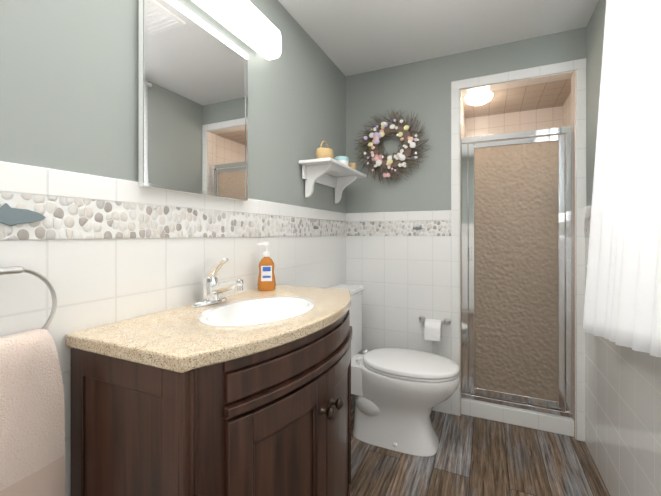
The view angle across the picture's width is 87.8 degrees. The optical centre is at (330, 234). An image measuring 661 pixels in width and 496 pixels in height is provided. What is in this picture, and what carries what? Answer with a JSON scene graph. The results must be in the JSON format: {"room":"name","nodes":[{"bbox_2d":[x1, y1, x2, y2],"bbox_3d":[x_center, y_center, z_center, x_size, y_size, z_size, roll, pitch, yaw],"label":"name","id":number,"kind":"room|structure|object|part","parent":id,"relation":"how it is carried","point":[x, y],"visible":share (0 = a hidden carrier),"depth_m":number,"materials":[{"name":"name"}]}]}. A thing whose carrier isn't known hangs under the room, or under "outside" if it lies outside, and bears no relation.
{"room":"bathroom","nodes":[
{"label":"bathroom","id":0,"kind":"room"},
{"bbox_2d":[0,0,345,212],"bbox_3d":[-0.615,0.000,1.208,0.100,2.480,3.520,0,0,25],"label":"wall","id":1,"kind":"structure","parent":0,"point":[69,85],"depth_m":1.02,"materials":[{"name":"grey paint"}]},
{"bbox_2d":[0,161,345,221],"bbox_3d":[-0.565,-0.131,1.185,0.010,0.070,3.320,0,0,25],"label":"cap","id":2,"kind":"object","parent":1,"relation":"attached to","point":[23,179],"visible":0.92,"depth_m":1.03,"materials":[{"name":"white tile"}]},
{"bbox_2d":[0,236,345,495],"bbox_3d":[-0.566,0.626,1.185,0.008,1.227,3.320,0,0,25],"label":"wall tiles","id":3,"kind":"structure","parent":1,"relation":"attached to","point":[98,282],"depth_m":1.04,"materials":[{"name":"white tile"}]},
{"bbox_2d":[0,266,64,495],"bbox_3d":[-0.726,0.399,0.704,0.098,0.720,0.300,0,0,25],"label":"towel ring","id":4,"kind":"object","parent":3,"relation":"attached to","point":[32,435],"visible":1,"depth_m":0.76,"materials":[{"name":"beige fabric"}]},
{"bbox_2d":[0,192,346,239],"bbox_3d":[-0.560,-0.042,1.183,0.019,0.108,3.320,0,0,25],"label":"tile border","id":5,"kind":"object","parent":1,"relation":"attached to","point":[71,218],"depth_m":1.05,"materials":[{"name":"grey stone"}]},
{"bbox_2d":[138,0,247,200],"bbox_3d":[-0.488,-0.478,1.310,0.026,0.655,0.510,0,0,25],"label":"mirror","id":6,"kind":"object","parent":1,"relation":"attached to","point":[193,103],"visible":1,"depth_m":1.24,"materials":[{"name":"white mirror"}]},
{"bbox_2d":[186,0,280,59],"bbox_3d":[-0.473,-0.905,1.248,0.124,0.140,0.930,0,0,25],"label":"sconce","id":7,"kind":"object","parent":1,"relation":"attached to","point":[248,24],"visible":1,"depth_m":1.42,"materials":[{"name":"white plastic"}]},
{"bbox_2d":[299,157,366,203],"bbox_3d":[0.039,-0.325,2.251,0.206,0.210,0.640,0,0,25],"label":"wall shelf","id":8,"kind":"object","parent":1,"relation":"attached to","point":[338,176],"visible":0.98,"depth_m":2.11,"materials":[{"name":"white paint"}]},
{"bbox_2d":[316,141,333,158],"bbox_3d":[-0.034,-0.495,2.059,0.102,0.128,0.137,0,0,25],"label":"basket","id":9,"kind":"object","parent":8,"relation":"on","point":[321,152],"visible":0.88,"depth_m":2.01,"materials":[{"name":"wicker"}]},
{"bbox_2d":[334,156,348,165],"bbox_3d":[0.072,-0.464,2.231,0.094,0.067,0.094,0,0,25],"label":"jar","id":10,"kind":"object","parent":8,"relation":"on","point":[344,160],"visible":0.56,"depth_m":2.19,"materials":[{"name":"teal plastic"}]},
{"bbox_2d":[348,163,355,169],"bbox_3d":[0.148,-0.458,2.361,0.058,0.054,0.057,0,0,25],"label":"cup","id":11,"kind":"object","parent":8,"relation":"on","point":[352,165],"visible":0.52,"depth_m":2.34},
{"bbox_2d":[278,0,598,75],"bbox_3d":[0.136,-1.291,0.866,1.750,0.100,3.520,0,0,25],"label":"ceiling","id":12,"kind":"structure","parent":0,"point":[351,37],"depth_m":2.03,"materials":[{"name":"white paint"}]},
{"bbox_2d":[462,102,465,137],"bbox_3d":[1.025,0.068,2.779,0.100,2.345,0.700,0,0,25],"label":"wall","id":13,"kind":"structure","parent":0,"point":[463,126],"depth_m":2.73,"materials":[{"name":"tile"}]},
{"bbox_2d":[346,27,585,212],"bbox_3d":[0.846,0.000,2.421,1.550,2.480,0.100,0,0,25],"label":"wall","id":14,"kind":"structure","parent":0,"point":[421,90],"depth_m":2.45,"materials":[{"name":"grey paint"}]},
{"bbox_2d":[354,107,430,184],"bbox_3d":[0.436,-0.634,2.488,0.564,0.559,0.104,0,0,25],"label":"wreath","id":15,"kind":"object","parent":14,"relation":"attached to","point":[388,166],"visible":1,"depth_m":2.47,"materials":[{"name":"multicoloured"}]},
{"bbox_2d":[346,210,450,221],"bbox_3d":[0.475,-0.130,2.530,0.785,0.070,0.010,0,0,25],"label":"cap","id":16,"kind":"object","parent":14,"relation":"attached to","point":[404,216],"visible":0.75,"depth_m":2.51,"materials":[{"name":"white tile"}]},
{"bbox_2d":[346,236,450,413],"bbox_3d":[0.475,0.627,2.531,0.785,1.227,0.008,0,0,25],"label":"wall tile","id":17,"kind":"structure","parent":14,"relation":"attached to","point":[405,281],"depth_m":2.50,"materials":[{"name":"white tile"}]},
{"bbox_2d":[419,316,450,341],"bbox_3d":[0.708,0.648,2.357,0.216,0.134,0.114,0,0,25],"label":"toilet paper holder","id":18,"kind":"object","parent":17,"relation":"attached to","point":[432,329],"visible":1,"depth_m":2.31,"materials":[{"name":"white paper"}]},
{"bbox_2d":[347,220,450,235],"bbox_3d":[0.474,-0.041,2.529,0.785,0.108,0.012,0,0,25],"label":"tile border","id":19,"kind":"object","parent":14,"relation":"attached to","point":[405,228],"depth_m":2.51,"materials":[{"name":"grey stone"}]},
{"bbox_2d":[460,70,575,438],"bbox_3d":[1.229,0.117,2.250,0.710,2.245,0.106,0,0,25],"label":"tile","id":20,"kind":"structure","parent":14,"relation":"attached to","point":[528,81],"depth_m":2.13,"materials":[{"name":"white tile"}]},
{"bbox_2d":[451,58,586,441],"bbox_3d":[1.180,0.095,2.208,0.765,2.290,0.010,0,0,25],"label":"trim","id":21,"kind":"structure","parent":14,"relation":"attached to","point":[579,66],"depth_m":2.10,"materials":[{"name":"tile"}]},
{"bbox_2d":[351,394,609,495],"bbox_3d":[0.339,1.290,1.311,1.750,0.100,4.500,0,0,25],"label":"floor","id":22,"kind":"structure","parent":0,"point":[474,456],"depth_m":1.84,"materials":[{"name":"brown wood"}]},
{"bbox_2d":[65,258,351,495],"bbox_3d":[-0.226,0.663,1.218,0.581,1.152,0.976,0,0,25],"label":"bathroom vanity","id":23,"kind":"object","parent":22,"relation":"on","point":[211,392],"visible":1,"depth_m":0.87,"materials":[{"name":"brown wood"}]},
{"bbox_2d":[65,284,350,372],"bbox_3d":[-0.243,0.277,1.226,0.543,0.035,0.976,0,0,25],"label":"countertop","id":24,"kind":"structure","parent":23,"relation":"on","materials":[{"name":"stone"}]},
{"bbox_2d":[191,258,243,307],"bbox_3d":[-0.397,0.173,1.262,0.184,0.172,0.172,0,0,25],"label":"faucet","id":25,"kind":"object","parent":24,"relation":"on","point":[211,289],"depth_m":1.26,"materials":[{"name":"silver metal"}]},
{"bbox_2d":[198,296,314,326],"bbox_3d":[-0.238,0.330,1.190,0.330,0.148,0.475,0,0,25],"label":"sink","id":26,"kind":"object","parent":24,"relation":"in","point":[253,311],"depth_m":1.30,"materials":[{"name":"white ceramic"}]},
{"bbox_2d":[257,242,275,290],"bbox_3d":[-0.295,0.147,1.582,0.075,0.224,0.067,0,0,25],"label":"soap dispenser","id":27,"kind":"object","parent":24,"relation":"on","point":[266,280],"visible":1,"depth_m":1.56,"materials":[{"name":"orange plastic"}]},
{"bbox_2d":[328,284,459,456],"bbox_3d":[0.344,0.802,2.123,0.860,0.875,0.490,0,0,25],"label":"toilet","id":28,"kind":"object","parent":22,"relation":"on","point":[399,394],"visible":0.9,"depth_m":1.98,"materials":[{"name":"white ceramic"}]},
{"bbox_3d":[0.046,0.383,2.258,0.207,0.036,0.490,0,0,25],"label":"tank lid","id":29,"kind":"part","parent":28,"relation":"part of","materials":[{"name":"white ceramic"}]},
{"bbox_3d":[0.043,0.617,2.260,0.195,0.427,0.470,0,0,25],"label":"tank","id":30,"kind":"part","parent":28,"relation":"part of","materials":[{"name":"white ceramic"}]},
{"bbox_3d":[0.462,0.768,2.069,0.598,0.038,0.390,0,0,25],"label":"lid","id":31,"kind":"part","parent":28,"relation":"part of","materials":[{"name":"white plastic"}]},
{"bbox_3d":[0.474,0.793,2.063,0.565,0.016,0.384,0,0,25],"label":"seat","id":32,"kind":"part","parent":28,"relation":"part of","materials":[{"name":"white plastic"}]},
{"bbox_2d":[461,398,573,436],"bbox_3d":[1.222,1.190,2.293,0.648,0.100,0.140,0,0,25],"label":"curb","id":33,"kind":"object","parent":22,"relation":"on","point":[533,420],"visible":0.73,"depth_m":2.22,"materials":[{"name":"tile"}]},
{"bbox_2d":[461,126,572,418],"bbox_3d":[1.207,0.235,2.262,0.648,1.810,0.063,0,0,25],"label":"shower door","id":34,"kind":"structure","parent":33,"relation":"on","point":[517,270],"depth_m":2.25,"materials":[{"name":"glass"}]},
{"bbox_3d":[1.215,0.232,2.269,0.488,1.644,0.006,0,0,25],"label":"glass","id":35,"kind":"part","parent":34,"relation":"part of","materials":[{"name":"beige"}]},
{"bbox_2d":[466,106,562,136],"bbox_3d":[1.518,0.068,2.884,0.910,2.345,0.100,0,0,25],"label":"wall","id":36,"kind":"structure","parent":0,"point":[538,119],"depth_m":2.83,"materials":[{"name":"tile"}]},
{"bbox_2d":[462,78,570,117],"bbox_3d":[1.394,-1.055,2.611,0.910,0.100,0.700,0,0,25],"label":"ceiling","id":37,"kind":"structure","parent":0,"point":[534,96],"depth_m":2.56,"materials":[{"name":"tile"}]},
{"bbox_2d":[464,91,493,105],"bbox_3d":[1.084,-0.977,2.511,0.196,0.055,0.196,0,0,25],"label":"light","id":38,"kind":"object","parent":37,"relation":"attached to","point":[478,99],"visible":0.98,"depth_m":2.46,"materials":[{"name":"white glass"}]},
{"bbox_2d":[563,0,605,205],"bbox_3d":[1.032,-0.001,0.842,0.100,2.480,4.220,0,0,25],"label":"wall","id":39,"kind":"structure","parent":0,"point":[594,35],"depth_m":1.93,"materials":[{"name":"grey paint"}]},
{"bbox_2d":[584,217,590,235],"bbox_3d":[0.836,-0.042,0.546,0.012,0.108,3.320,0,0,25],"label":"tile border","id":40,"kind":"object","parent":39,"relation":"attached to","point":[587,226],"depth_m":1.98,"materials":[{"name":"beige tile"}]},
{"bbox_2d":[585,205,591,217],"bbox_3d":[0.836,-0.131,0.546,0.010,0.070,3.320,0,0,25],"label":"cap","id":41,"kind":"object","parent":39,"relation":"attached to","point":[587,211],"visible":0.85,"depth_m":1.97,"materials":[{"name":"white tile"}]},
{"bbox_2d":[585,236,660,495],"bbox_3d":[0.837,0.626,0.545,0.008,1.227,3.320,0,0,25],"label":"wall tiles","id":42,"kind":"structure","parent":39,"relation":"attached to","point":[623,413],"depth_m":1.47,"materials":[{"name":"white tile"}]},
{"bbox_3d":[1.021,-1.191,1.017,0.064,0.028,1.118,0,0,25],"label":"curtain rod","id":43,"kind":"object","parent":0,"visible":0},
{"bbox_2d":[583,0,660,356],"bbox_3d":[0.970,-0.371,1.051,0.135,1.600,0.953,0,0,25],"label":"curtain","id":44,"kind":"object","parent":43,"relation":"hanging from","point":[622,306],"visible":1,"depth_m":1.12,"materials":[{"name":"fabric"}]}
]}

